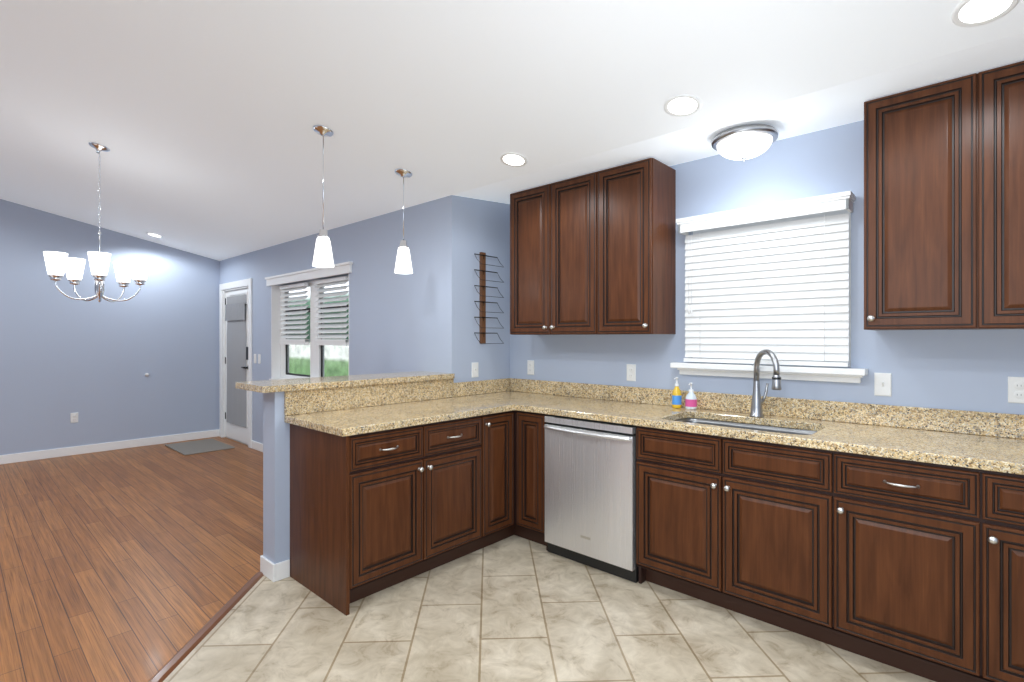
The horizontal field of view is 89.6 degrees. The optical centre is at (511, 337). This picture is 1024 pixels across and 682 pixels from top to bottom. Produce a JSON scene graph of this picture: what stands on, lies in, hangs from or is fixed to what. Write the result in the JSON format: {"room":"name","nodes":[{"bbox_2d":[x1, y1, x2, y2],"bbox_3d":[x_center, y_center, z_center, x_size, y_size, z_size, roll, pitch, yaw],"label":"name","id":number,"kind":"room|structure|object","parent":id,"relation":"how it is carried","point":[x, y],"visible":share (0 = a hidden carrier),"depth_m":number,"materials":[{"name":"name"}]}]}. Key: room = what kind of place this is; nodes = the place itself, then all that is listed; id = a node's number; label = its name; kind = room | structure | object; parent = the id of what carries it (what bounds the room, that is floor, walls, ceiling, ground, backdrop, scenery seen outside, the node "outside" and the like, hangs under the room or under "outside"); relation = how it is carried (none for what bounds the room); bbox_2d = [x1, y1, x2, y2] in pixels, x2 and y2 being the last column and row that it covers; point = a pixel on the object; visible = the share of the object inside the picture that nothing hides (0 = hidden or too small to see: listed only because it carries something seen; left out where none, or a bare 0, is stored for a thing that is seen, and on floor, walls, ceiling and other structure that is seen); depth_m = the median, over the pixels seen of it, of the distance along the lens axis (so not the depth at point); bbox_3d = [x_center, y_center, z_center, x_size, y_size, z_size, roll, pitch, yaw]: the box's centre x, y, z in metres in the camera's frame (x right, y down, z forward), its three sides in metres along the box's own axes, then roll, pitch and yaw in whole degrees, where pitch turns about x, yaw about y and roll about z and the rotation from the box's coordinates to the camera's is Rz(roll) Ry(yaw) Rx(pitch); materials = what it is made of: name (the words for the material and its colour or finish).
{"room":"kitchen","nodes":[
{"label":"kitchen","id":0,"kind":"room"},
{"bbox_2d":[0,199,219,454],"bbox_3d":[-6.396,-0.540,4.617,0.150,3.783,6.866,0,0,42],"label":"wall","id":1,"kind":"structure","parent":0,"point":[91,362],"depth_m":6.13,"materials":[{"name":"blue paint"}]},
{"bbox_2d":[70,412,77,422],"bbox_3d":[-5.055,0.922,5.962,0.009,0.115,0.070,0,0,42],"label":"outlet","id":2,"kind":"object","parent":1,"relation":"attached to","point":[73,417],"visible":1,"depth_m":5.95,"materials":[{"name":"white plastic"}]},
{"bbox_2d":[0,429,218,464],"bbox_3d":[-6.330,1.303,4.557,0.030,0.098,6.866,0,0,42],"label":"baseboard","id":3,"kind":"structure","parent":1,"relation":"attached to","point":[68,451],"depth_m":6.14,"materials":[{"name":"white wood"}]},
{"bbox_2d":[0,436,262,681],"bbox_3d":[-2.858,1.382,1.484,9.600,0.060,7.026,0,0,42],"label":"floor","id":4,"kind":"structure","parent":0,"point":[138,564],"depth_m":3.22,"materials":[{"name":"brown wood"}]},
{"bbox_2d":[165,439,234,455],"bbox_3d":[-3.875,1.346,6.399,0.820,0.012,0.540,0,0,42],"label":"door mat","id":5,"kind":"object","parent":4,"relation":"on","point":[197,447],"visible":1,"depth_m":6.37,"materials":[{"name":"grey fabric"}]},
{"bbox_2d":[149,572,263,681],"bbox_3d":[-1.296,1.347,-0.395,0.056,0.008,6.727,0,0,-3],"label":"threshold strip","id":6,"kind":"object","parent":4,"relation":"on","point":[178,657],"depth_m":2.35,"materials":[{"name":"brown wood"}]},
{"bbox_2d":[220,199,437,443],"bbox_3d":[-2.293,0.147,5.622,4.843,2.410,0.160,0,0,42],"label":"wall","id":7,"kind":"structure","parent":0,"point":[393,322],"depth_m":4.51,"materials":[{"name":"blue paint"}]},
{"bbox_2d":[219,278,251,447],"bbox_3d":[-3.538,0.309,6.751,1.090,2.085,0.178,0,0,42],"label":"door frame","id":8,"kind":"structure","parent":7,"relation":"attached to","point":[233,286],"depth_m":7.00,"materials":[{"name":"white painted wood"}]},
{"bbox_2d":[225,288,247,443],"bbox_3d":[-3.574,0.356,6.720,0.887,1.964,0.100,0,0,42],"label":"entry door","id":9,"kind":"structure","parent":7,"relation":"in","point":[236,357],"depth_m":6.69,"materials":[{"name":"painted wood"},{"name":"glass"}]},
{"bbox_2d":[251,440,262,451],"bbox_3d":[-1.878,1.303,5.123,3.558,0.098,0.017,0,0,42],"label":"baseboard","id":10,"kind":"structure","parent":7,"relation":"attached to","point":[255,445],"depth_m":6.20,"materials":[{"name":"white wood"}]},
{"bbox_2d":[258,354,260,363],"bbox_3d":[-3.032,0.252,6.179,0.070,0.115,0.016,0,0,42],"label":"light switch","id":11,"kind":"object","parent":7,"relation":"attached to","point":[259,358],"visible":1,"depth_m":6.17,"materials":[{"name":"white plastic"}]},
{"bbox_2d":[265,261,352,379],"bbox_3d":[-2.119,-0.105,5.436,1.880,1.194,0.189,0,0,42],"label":"dining window","id":12,"kind":"structure","parent":7,"relation":"in","point":[311,360],"depth_m":5.53,"materials":[{"name":"white"}]},
{"bbox_2d":[279,282,308,344],"bbox_3d":[-2.413,-0.258,5.708,0.622,0.664,0.056,0,0,42],"label":"window blinds","id":13,"kind":"object","parent":12,"relation":"attached to","point":[296,287],"visible":1,"depth_m":5.68,"materials":[{"name":"white plastic"}]},
{"bbox_2d":[314,276,348,345],"bbox_3d":[-1.801,-0.258,5.147,0.622,0.664,0.056,0,0,42],"label":"window blinds","id":14,"kind":"object","parent":12,"relation":"attached to","point":[334,339],"visible":0.85,"depth_m":5.13,"materials":[{"name":"white plastic"}]},
{"bbox_2d":[263,195,509,563],"bbox_3d":[-0.726,0.110,3.631,0.157,2.485,1.926,0,0,42],"label":"wall","id":15,"kind":"structure","parent":0,"point":[468,228],"depth_m":3.90,"materials":[{"name":"blue paint"}]},
{"bbox_2d":[260,555,289,574],"bbox_3d":[-1.016,1.303,3.441,0.013,0.098,1.279,0,0,42],"label":"baseboard","id":16,"kind":"structure","parent":15,"relation":"attached to","point":[271,571],"depth_m":2.90,"materials":[{"name":"white wood"}]},
{"bbox_2d":[235,371,454,392],"bbox_3d":[-1.027,0.279,3.419,0.415,0.036,1.374,0,0,42],"label":"bar","id":17,"kind":"object","parent":15,"relation":"on","point":[278,385],"visible":0.98,"depth_m":3.19,"materials":[{"name":"stone"}]},
{"bbox_2d":[472,362,477,377],"bbox_3d":[-0.281,0.247,3.987,0.016,0.115,0.070,0,0,42],"label":"switch","id":18,"kind":"object","parent":15,"relation":"attached to","point":[474,369],"visible":1,"depth_m":3.98,"materials":[{"name":"white plastic"}]},
{"bbox_2d":[474,252,503,343],"bbox_3d":[-0.186,-0.311,4.027,0.100,0.714,0.255,0,0,42],"label":"wine rack","id":19,"kind":"object","parent":15,"relation":"attached to","point":[482,317],"visible":1,"depth_m":4.03,"materials":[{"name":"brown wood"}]},
{"bbox_2d":[0,0,1023,260],"bbox_3d":[-2.643,-1.820,1.608,9.750,1.523,7.800,0,0,42],"label":"ceiling","id":20,"kind":"structure","parent":0,"point":[200,118],"depth_m":2.61,"materials":[{"name":"white paint"}]},
{"bbox_2d":[43,142,149,301],"bbox_3d":[-3.039,-0.843,3.785,0.602,1.160,0.602,0,0,42],"label":"dining chandelier","id":21,"kind":"object","parent":20,"relation":"hanging from","point":[58,264],"visible":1,"depth_m":3.80,"materials":[{"name":"white glass"}]},
{"bbox_2d":[146,232,162,237],"bbox_3d":[-4.268,-1.226,6.162,0.172,0.038,0.169,0,0,42],"label":"recessed light","id":22,"kind":"object","parent":20,"relation":"in","point":[154,235],"visible":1,"depth_m":6.16,"materials":[{"name":"white plastic"}]},
{"bbox_2d":[312,125,333,267],"bbox_3d":[-1.141,-0.850,3.121,0.126,0.834,0.126,0,0,42],"label":"pendant light","id":23,"kind":"object","parent":20,"relation":"hanging from","point":[323,257],"visible":1,"depth_m":3.09,"materials":[{"name":"white glass"}]},
{"bbox_2d":[394,168,412,273],"bbox_3d":[-0.746,-0.799,3.552,0.126,0.702,0.126,0,0,42],"label":"pendant light","id":24,"kind":"object","parent":20,"relation":"hanging from","point":[403,264],"visible":1,"depth_m":3.52,"materials":[{"name":"white glass"}]},
{"bbox_2d":[500,153,527,166],"bbox_3d":[0.010,-1.091,3.164,0.172,0.038,0.169,0,0,42],"label":"recessed light","id":25,"kind":"object","parent":20,"relation":"in","point":[514,159],"visible":1,"depth_m":3.16,"materials":[{"name":"white plastic"}]},
{"bbox_2d":[664,94,701,116],"bbox_3d":[0.803,-1.092,2.431,0.172,0.038,0.169,0,0,42],"label":"recessed light","id":26,"kind":"object","parent":20,"relation":"in","point":[684,105],"visible":1,"depth_m":2.42,"materials":[{"name":"white plastic"}]},
{"bbox_2d":[711,124,778,160],"bbox_3d":[1.223,-1.004,2.718,0.324,0.149,0.324,0,0,42],"label":"flush-mount dome light","id":27,"kind":"object","parent":20,"relation":"attached to","point":[745,142],"visible":1,"depth_m":2.63,"materials":[{"name":"white glass"}]},
{"bbox_2d":[951,0,1019,26],"bbox_3d":[1.567,-1.095,1.710,0.172,0.038,0.169,0,0,42],"label":"recessed light","id":28,"kind":"object","parent":20,"relation":"in","point":[970,13],"visible":1,"depth_m":1.73,"materials":[{"name":"white"}]},
{"bbox_2d":[163,535,934,681],"bbox_3d":[-0.641,1.382,0.320,4.757,0.060,6.695,0,0,42],"label":"floor","id":29,"kind":"structure","parent":0,"point":[514,608],"depth_m":2.34,"materials":[{"name":"beige tile"}]},
{"bbox_2d":[290,411,513,615],"bbox_3d":[-0.613,0.914,3.176,0.617,0.876,1.244,0,0,42],"label":"base cabinet","id":30,"kind":"object","parent":29,"relation":"on","point":[371,513],"depth_m":2.80,"materials":[{"name":"brown wood"}]},
{"bbox_2d":[284,378,515,436],"bbox_3d":[-0.631,0.387,3.141,0.639,0.178,1.230,0,0,42],"label":"countertop","id":31,"kind":"structure","parent":30,"relation":"on","point":[351,410],"depth_m":3.16,"materials":[{"name":"stone"}]},
{"bbox_2d":[504,378,1023,474],"bbox_3d":[1.459,0.387,2.496,4.593,0.178,0.643,0,0,42],"label":"countertop","id":32,"kind":"structure","parent":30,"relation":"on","point":[989,441],"depth_m":2.57,"materials":[{"name":"stone"}]},
{"bbox_2d":[672,377,681,407],"bbox_3d":[1.028,0.340,3.224,0.057,0.192,0.064,0,0,42],"label":"dish soap bottle","id":33,"kind":"object","parent":32,"relation":"on","point":[676,398],"visible":1,"depth_m":3.21,"materials":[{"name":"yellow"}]},
{"bbox_2d":[685,383,696,409],"bbox_3d":[1.100,0.355,3.169,0.069,0.162,0.070,0,0,42],"label":"hand soap bottle","id":34,"kind":"object","parent":32,"relation":"on","point":[691,401],"visible":1,"depth_m":3.15,"materials":[{"name":"white plastic"}]},
{"bbox_2d":[675,418,816,434],"bbox_3d":[1.188,0.580,2.695,0.760,0.207,0.430,0,0,42],"label":"sink","id":35,"kind":"object","parent":32,"relation":"in","point":[753,427],"visible":0.08,"depth_m":2.85,"materials":[{"name":"silver metal"}]},
{"bbox_2d":[749,349,781,416],"bbox_3d":[1.368,0.248,2.786,0.194,0.377,0.179,0,0,42],"label":"faucet","id":36,"kind":"object","parent":32,"relation":"on","point":[757,401],"visible":1,"depth_m":2.84,"materials":[{"name":"silver metal"}]},
{"bbox_2d":[514,410,545,545],"bbox_3d":[0.310,0.914,3.560,0.268,0.876,0.608,0,0,42],"label":"base cabinet","id":37,"kind":"object","parent":29,"relation":"on","point":[529,430],"depth_m":3.34,"materials":[{"name":"brown wood"}]},
{"bbox_2d":[544,415,638,582],"bbox_3d":[0.618,0.916,3.228,0.622,0.864,0.665,0,0,42],"label":"dishwasher","id":38,"kind":"object","parent":29,"relation":"on","point":[590,493],"visible":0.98,"depth_m":2.99,"materials":[{"name":"silver metal"}]},
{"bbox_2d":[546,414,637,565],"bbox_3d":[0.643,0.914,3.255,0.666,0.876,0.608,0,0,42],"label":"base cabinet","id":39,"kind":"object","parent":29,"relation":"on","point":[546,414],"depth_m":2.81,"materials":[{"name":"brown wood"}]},
{"bbox_2d":[638,426,721,606],"bbox_3d":[1.049,0.914,2.883,0.468,0.876,0.608,0,0,42],"label":"base cabinet","id":40,"kind":"object","parent":29,"relation":"on","point":[680,473],"depth_m":2.65,"materials":[{"name":"brown wood"}]},
{"bbox_2d":[722,437,837,646],"bbox_3d":[1.393,0.914,2.567,0.465,0.876,0.608,0,0,42],"label":"base cabinet","id":41,"kind":"object","parent":29,"relation":"on","point":[780,501],"depth_m":2.33,"materials":[{"name":"brown wood"}]},
{"bbox_2d":[838,452,985,681],"bbox_3d":[1.736,0.914,2.253,0.465,0.876,0.608,0,0,42],"label":"base cabinet","id":42,"kind":"object","parent":29,"relation":"on","point":[915,567],"depth_m":2.01,"materials":[{"name":"brown wood"}]},
{"bbox_2d":[986,470,1023,681],"bbox_3d":[2.079,0.914,1.939,0.465,0.876,0.608,0,0,42],"label":"base cabinet","id":43,"kind":"object","parent":29,"relation":"on","point":[1004,491],"depth_m":1.83,"materials":[{"name":"brown wood"}]},
{"bbox_2d":[510,120,1023,414],"bbox_3d":[1.726,0.110,2.792,4.907,2.485,0.150,0,0,42],"label":"wall","id":44,"kind":"structure","parent":0,"point":[969,370],"depth_m":2.79,"materials":[{"name":"blue paint"}]},
{"bbox_2d":[527,360,533,374],"bbox_3d":[0.149,0.237,4.129,0.070,0.115,0.009,0,0,42],"label":"outlet","id":45,"kind":"object","parent":44,"relation":"attached to","point":[530,367],"visible":1,"depth_m":4.12,"materials":[{"name":"white plastic"}]},
{"bbox_2d":[510,158,675,334],"bbox_3d":[0.504,-0.550,3.563,1.149,1.052,0.360,0,0,42],"label":"upper cabinet","id":46,"kind":"object","parent":44,"relation":"attached to","point":[593,253],"visible":1,"depth_m":3.32,"materials":[{"name":"brown wood"}]},
{"bbox_2d":[627,364,635,380],"bbox_3d":[0.812,0.237,3.521,0.070,0.115,0.009,0,0,42],"label":"outlet","id":47,"kind":"object","parent":44,"relation":"attached to","point":[631,372],"visible":1,"depth_m":3.52,"materials":[{"name":"white plastic"}]},
{"bbox_2d":[670,362,867,382],"bbox_3d":[1.399,0.193,2.925,1.020,0.075,0.093,0,0,42],"label":"window sill","id":48,"kind":"structure","parent":44,"relation":"in","point":[836,374],"depth_m":2.85,"materials":[{"name":"white wood"}]},
{"bbox_2d":[693,209,850,366],"bbox_3d":[1.492,-0.268,3.027,0.870,0.840,0.040,0,0,42],"label":"window","id":49,"kind":"structure","parent":44,"relation":"in","point":[838,212],"depth_m":2.86,"materials":[{"name":"white"}]},
{"bbox_2d":[676,191,855,366],"bbox_3d":[1.386,-0.291,2.912,0.910,0.877,0.130,0,0,42],"label":"window blinds","id":50,"kind":"object","parent":49,"relation":"attached to","point":[780,290],"visible":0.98,"depth_m":2.87,"materials":[{"name":"white plastic"}]},
{"bbox_2d":[874,373,891,396],"bbox_3d":[1.846,0.232,2.569,0.070,0.115,0.016,0,0,42],"label":"light switch","id":51,"kind":"object","parent":44,"relation":"attached to","point":[882,384],"visible":1,"depth_m":2.57,"materials":[{"name":"white plastic"}]},
{"bbox_2d":[864,71,983,329],"bbox_3d":[1.856,-0.560,2.345,0.388,1.043,0.328,0,0,42],"label":"upper cabinet","id":52,"kind":"object","parent":44,"relation":"attached to","point":[943,205],"depth_m":2.21,"materials":[{"name":"brown wood"}]},
{"bbox_2d":[984,61,1023,328],"bbox_3d":[2.285,-0.560,1.952,0.776,1.043,0.328,0,0,42],"label":"upper cabinet","id":53,"kind":"object","parent":44,"relation":"attached to","point":[1003,85],"depth_m":2.05,"materials":[{"name":"brown wood"}]},
{"bbox_2d":[1008,376,1023,403],"bbox_3d":[2.206,0.227,2.244,0.070,0.115,0.009,0,0,42],"label":"outlet","id":54,"kind":"object","parent":44,"relation":"attached to","point":[1015,389],"visible":1,"depth_m":2.25,"materials":[{"name":"white plastic"}]}
]}

